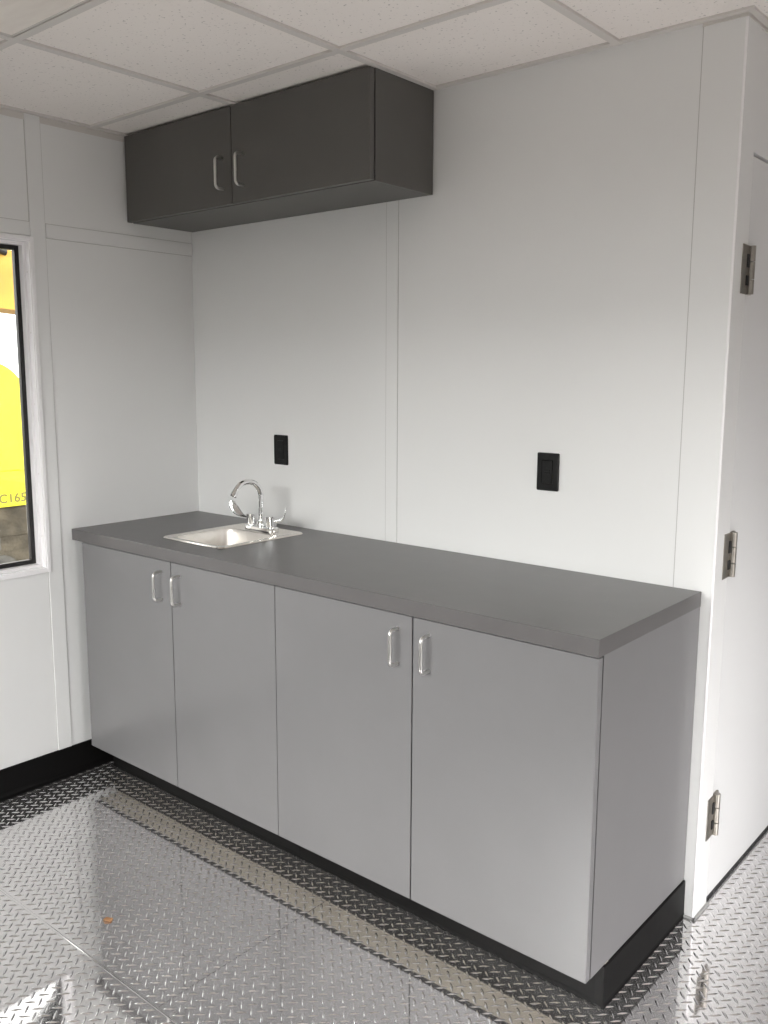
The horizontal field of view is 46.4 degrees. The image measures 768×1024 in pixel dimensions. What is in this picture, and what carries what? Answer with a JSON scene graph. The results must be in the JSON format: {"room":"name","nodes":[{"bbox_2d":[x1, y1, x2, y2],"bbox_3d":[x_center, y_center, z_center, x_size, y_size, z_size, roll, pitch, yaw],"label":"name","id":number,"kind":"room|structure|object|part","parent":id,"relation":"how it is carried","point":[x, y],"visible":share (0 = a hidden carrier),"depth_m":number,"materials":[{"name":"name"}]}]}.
{"room":"portable office kitchenette","nodes":[
{"label":"portable office kitchenette","id":0,"kind":"room"},
{"bbox_2d":[0,114,198,769],"bbox_3d":[-1.744,-0.098,2.526,0.100,2.387,3.150,8,11,40],"label":"wall","id":1,"kind":"structure","parent":0,"point":[122,319],"depth_m":3.23,"materials":[{"name":"white paint"}]},
{"bbox_2d":[0,217,29,235],"bbox_3d":[-1.950,-0.807,2.086,0.006,0.047,2.381,8,11,40],"label":"trim","id":2,"kind":"structure","parent":1,"relation":"attached to","point":[7,225],"depth_m":2.94,"materials":[{"name":"grey plastic"}]},
{"bbox_2d":[0,233,51,580],"bbox_3d":[-1.620,-0.283,2.610,0.072,1.143,1.303,8,11,40],"label":"window frame","id":3,"kind":"structure","parent":1,"relation":"in","point":[21,247],"depth_m":3.08,"materials":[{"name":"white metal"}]},
{"bbox_2d":[23,113,71,749],"bbox_3d":[-1.164,-0.217,3.119,0.004,2.205,0.058,8,11,40],"label":"trim","id":4,"kind":"structure","parent":1,"relation":"attached to","point":[31,123],"depth_m":3.11,"materials":[{"name":"grey"}]},
{"bbox_2d":[0,739,113,801],"bbox_3d":[-1.736,1.020,2.620,0.020,0.108,3.046,8,11,40],"label":"baseboard","id":5,"kind":"structure","parent":1,"relation":"attached to","point":[16,780],"depth_m":3.24,"materials":[{"name":"black plastic"}]},
{"bbox_2d":[45,223,191,256],"bbox_3d":[-0.945,-0.984,3.257,0.006,0.049,0.609,8,11,40],"label":"trim","id":6,"kind":"structure","parent":1,"relation":"attached to","point":[56,232],"depth_m":3.23,"materials":[{"name":"grey plastic"}]},
{"bbox_2d":[0,0,622,128],"bbox_3d":[0.227,-1.117,1.741,3.700,0.008,4.750,8,11,40],"label":"grid","id":7,"kind":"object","parent":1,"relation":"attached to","point":[21,38],"depth_m":2.30,"materials":[{"name":"silver metal"}]},
{"bbox_2d":[0,5,767,141],"bbox_3d":[-0.475,-1.245,2.610,5.110,0.028,1.752,-2,9,-15],"label":"trim","id":8,"kind":"structure","parent":1,"relation":"attached to","point":[757,15],"depth_m":2.44,"materials":[{"name":"silver metal"}]},
{"bbox_2d":[0,761,767,1023],"bbox_3d":[0.218,1.165,2.095,3.740,0.008,4.790,8,11,40],"label":"floor","id":9,"kind":"structure","parent":0,"point":[213,921],"depth_m":2.34,"materials":[{"name":"metal"}]},
{"bbox_2d":[103,917,112,921],"bbox_3d":[-0.749,1.104,2.430,0.027,0.003,0.019,3,9,20],"label":"scrap","id":10,"kind":"object","parent":9,"relation":"on","point":[109,919],"visible":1,"depth_m":2.43,"materials":[{"name":"brown"}]},
{"bbox_2d":[82,542,299,857],"bbox_3d":[-0.528,0.557,3.137,1.010,0.873,0.598,8,11,40],"label":"base cabinet","id":11,"kind":"object","parent":9,"relation":"on","point":[182,658],"visible":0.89,"depth_m":2.88,"materials":[{"name":"grey laminate"}]},
{"bbox_3d":[-0.874,0.509,3.092,0.513,0.761,0.019,8,11,40],"label":"door","id":12,"kind":"part","parent":11,"relation":"part of","materials":[{"name":"grey laminate"}]},
{"bbox_3d":[-0.732,0.240,2.893,0.009,0.101,0.038,8,11,40],"label":"handle","id":13,"kind":"part","parent":11,"relation":"part of","materials":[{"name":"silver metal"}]},
{"bbox_3d":[-0.659,0.249,2.832,0.009,0.101,0.038,8,11,40],"label":"handle","id":14,"kind":"part","parent":11,"relation":"part of","materials":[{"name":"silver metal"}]},
{"bbox_3d":[-0.491,0.560,2.771,0.483,0.761,0.019,8,11,40],"label":"door","id":15,"kind":"part","parent":11,"relation":"part of","materials":[{"name":"grey laminate"}]},
{"bbox_2d":[72,511,700,657],"bbox_3d":[-0.149,0.153,2.771,2.068,0.040,0.566,8,11,40],"label":"countertop","id":16,"kind":"structure","parent":11,"relation":"on","point":[592,615],"depth_m":2.43,"materials":[{"name":"grey laminate"}]},
{"bbox_2d":[163,523,302,548],"bbox_3d":[-0.518,0.142,3.100,0.317,0.132,0.377,8,11,40],"label":"sink","id":17,"kind":"object","parent":16,"relation":"in","point":[223,537],"visible":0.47,"depth_m":3.16,"materials":[{"name":"silver metal"}]},
{"bbox_2d":[229,479,286,532],"bbox_3d":[-0.468,-0.023,3.135,0.297,0.185,0.151,8,11,40],"label":"faucet","id":18,"kind":"object","parent":16,"relation":"on","point":[271,522],"visible":1,"depth_m":3.16,"materials":[{"name":"silver metal"}]},
{"bbox_3d":[-0.520,-0.011,3.241,0.090,0.061,0.016,5,10,27],"label":"blade","id":19,"kind":"part","parent":18,"relation":"part of","materials":[{"name":"silver metal"}]},
{"bbox_3d":[-0.472,-0.031,3.139,0.134,0.172,0.034,-8,12,-42],"label":"spout","id":20,"kind":"part","parent":18,"relation":"part of","materials":[{"name":"silver metal"}]},
{"bbox_3d":[-0.474,0.025,3.216,0.038,0.041,0.038,8,11,40],"label":"handle","id":21,"kind":"part","parent":18,"relation":"part of","materials":[{"name":"silver metal"}]},
{"bbox_3d":[-0.435,0.056,3.187,0.156,0.012,0.048,8,11,40],"label":"plate","id":22,"kind":"part","parent":18,"relation":"part of","materials":[{"name":"silver metal"}]},
{"bbox_3d":[-0.396,0.035,3.150,0.038,0.041,0.038,8,11,40],"label":"handle","id":23,"kind":"part","parent":18,"relation":"part of","materials":[{"name":"silver metal"}]},
{"bbox_3d":[-0.358,0.011,3.106,0.016,0.061,0.090,-6,11,-36],"label":"blade","id":24,"kind":"part","parent":18,"relation":"part of","materials":[{"name":"silver metal"}]},
{"bbox_2d":[275,586,699,1008],"bbox_3d":[0.245,0.660,2.490,1.016,0.873,0.600,8,11,40],"label":"base cabinet","id":25,"kind":"object","parent":9,"relation":"on","point":[526,802],"visible":0.98,"depth_m":2.20,"materials":[{"name":"grey laminate"}]},
{"bbox_3d":[-0.116,0.611,2.456,0.499,0.761,0.019,8,11,40],"label":"door","id":26,"kind":"part","parent":25,"relation":"part of","materials":[{"name":"grey laminate"}]},
{"bbox_3d":[0.024,0.341,2.259,0.009,0.101,0.038,8,11,40],"label":"handle","id":27,"kind":"part","parent":25,"relation":"part of","materials":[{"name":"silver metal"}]},
{"bbox_3d":[0.098,0.351,2.196,0.009,0.101,0.038,8,11,40],"label":"handle","id":28,"kind":"part","parent":25,"relation":"part of","materials":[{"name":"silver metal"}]},
{"bbox_3d":[0.270,0.662,2.133,0.504,0.761,0.019,8,11,40],"label":"door","id":29,"kind":"part","parent":25,"relation":"part of","materials":[{"name":"grey laminate"}]},
{"bbox_2d":[0,0,767,134],"bbox_3d":[0.227,-1.128,1.740,3.700,0.016,4.750,8,11,40],"label":"ceiling","id":30,"kind":"structure","parent":0,"point":[198,45],"depth_m":2.32,"materials":[{"name":"tile"}]},
{"bbox_2d":[0,0,88,36],"bbox_3d":[-0.907,-1.143,1.879,0.555,0.006,0.555,8,11,40],"label":"tile","id":31,"kind":"object","parent":30,"relation":"in","point":[16,16],"visible":1,"depth_m":2.11,"materials":[{"name":"white tile"}]},
{"bbox_2d":[191,24,702,586],"bbox_3d":[0.042,-0.166,3.006,1.995,2.387,0.100,8,11,40],"label":"wall","id":32,"kind":"structure","parent":0,"point":[544,273],"depth_m":2.64,"materials":[{"name":"white paint"}]},
{"bbox_2d":[124,66,433,231],"bbox_3d":[-0.402,-1.151,2.949,1.167,0.299,0.327,8,11,40],"label":"upper cabinet","id":33,"kind":"object","parent":32,"relation":"attached to","point":[363,136],"visible":1,"depth_m":2.72,"materials":[{"name":"grey laminate"}]},
{"bbox_3d":[-0.702,-1.167,3.048,0.579,0.296,0.019,8,11,40],"label":"door","id":34,"kind":"part","parent":33,"relation":"part of","materials":[{"name":"grey laminate"}]},
{"bbox_3d":[-0.531,-1.088,2.877,0.009,0.105,0.038,8,11,40],"label":"handle","id":35,"kind":"part","parent":33,"relation":"part of","materials":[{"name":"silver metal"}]},
{"bbox_3d":[-0.456,-1.078,2.814,0.009,0.105,0.038,8,11,40],"label":"handle","id":36,"kind":"part","parent":33,"relation":"part of","materials":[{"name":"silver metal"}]},
{"bbox_3d":[-0.256,-1.107,2.674,0.584,0.296,0.019,8,11,40],"label":"door","id":37,"kind":"part","parent":33,"relation":"part of","materials":[{"name":"grey laminate"}]},
{"bbox_2d":[274,435,287,464],"bbox_3d":[-0.379,-0.228,3.285,0.070,0.109,0.010,8,11,40],"label":"wall outlet","id":38,"kind":"object","parent":32,"relation":"attached to","point":[280,441],"visible":1,"depth_m":3.28,"materials":[{"name":"black plastic"}]},
{"bbox_2d":[277,441,283,458],"bbox_3d":[-0.380,-0.227,3.284,0.033,0.067,0.004,8,11,40],"label":"receptacle","id":39,"kind":"object","parent":38,"relation":"attached to","point":[280,444],"depth_m":3.28,"materials":[{"name":"black plastic"}]},
{"bbox_2d":[385,200,398,542],"bbox_3d":[0.024,-0.137,2.958,0.051,2.305,0.004,8,11,40],"label":"trim","id":40,"kind":"structure","parent":32,"relation":"attached to","point":[392,207],"depth_m":2.91,"materials":[{"name":"grey plastic"}]},
{"bbox_2d":[536,452,559,491],"bbox_3d":[0.469,-0.115,2.574,0.070,0.109,0.010,8,11,40],"label":"wall outlet","id":41,"kind":"object","parent":32,"relation":"attached to","point":[547,463],"visible":1,"depth_m":2.57,"materials":[{"name":"black plastic"}]},
{"bbox_2d":[542,460,552,483],"bbox_3d":[0.468,-0.115,2.572,0.033,0.067,0.004,8,11,40],"label":"receptacle","id":42,"kind":"object","parent":41,"relation":"attached to","point":[547,465],"depth_m":2.57,"materials":[{"name":"black plastic"}]},
{"bbox_2d":[673,16,746,916],"bbox_3d":[0.805,-0.033,2.304,0.104,2.305,0.003,8,11,40],"label":"door frame","id":43,"kind":"structure","parent":32,"relation":"attached to","point":[723,43],"depth_m":2.24,"materials":[{"name":"grey"}]},
{"bbox_2d":[754,29,767,163],"bbox_3d":[1.358,-0.151,2.940,0.100,2.387,1.700,8,11,40],"label":"wall","id":44,"kind":"structure","parent":0,"point":[761,129],"depth_m":2.22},
{"bbox_2d":[683,902,708,921],"bbox_3d":[0.834,1.098,2.511,0.115,0.006,0.110,8,11,40],"label":"trim","id":45,"kind":"structure","parent":44,"relation":"attached to","point":[703,908],"depth_m":2.45,"materials":[{"name":"grey metal"}]},
{"bbox_2d":[691,16,749,917],"bbox_3d":[0.846,-0.026,2.272,0.008,2.290,0.008,8,11,40],"label":"trim","id":46,"kind":"structure","parent":44,"relation":"attached to","point":[747,17],"depth_m":2.25,"materials":[{"name":"white metal"}]},
{"bbox_2d":[694,17,761,915],"bbox_3d":[0.875,-0.035,2.304,0.004,2.301,0.094,8,11,40],"label":"trim","id":47,"kind":"structure","parent":44,"relation":"attached to","point":[754,38],"depth_m":2.28,"materials":[{"name":"grey"}]},
{"bbox_2d":[705,156,767,896],"bbox_3d":[1.169,0.053,2.691,0.062,1.991,0.927,8,11,40],"label":"door","id":48,"kind":"structure","parent":44,"relation":"in","point":[737,809],"depth_m":2.50,"materials":[{"name":"white paint"}]},
{"bbox_2d":[706,826,767,898],"bbox_3d":[1.155,1.038,2.885,0.084,0.012,0.887,8,11,40],"label":"trim","id":49,"kind":"structure","parent":44,"relation":"attached to","point":[767,826],"depth_m":2.71,"materials":[{"name":"black"}]},
{"bbox_3d":[-0.759,1.935,3.947,120.000,0.100,120.000,8,11,40],"label":"ground","id":50,"kind":"structure","parent":0,"visible":0},
{"bbox_2d":[0,249,28,563],"bbox_3d":[-5.335,-1.018,9.909,2.200,3.867,7.741,8,11,40],"label":"excavator","id":51,"kind":"object","parent":50,"relation":"on","point":[14,546],"visible":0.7,"depth_m":9.78,"materials":[{"name":"yellow paint"}]}
]}

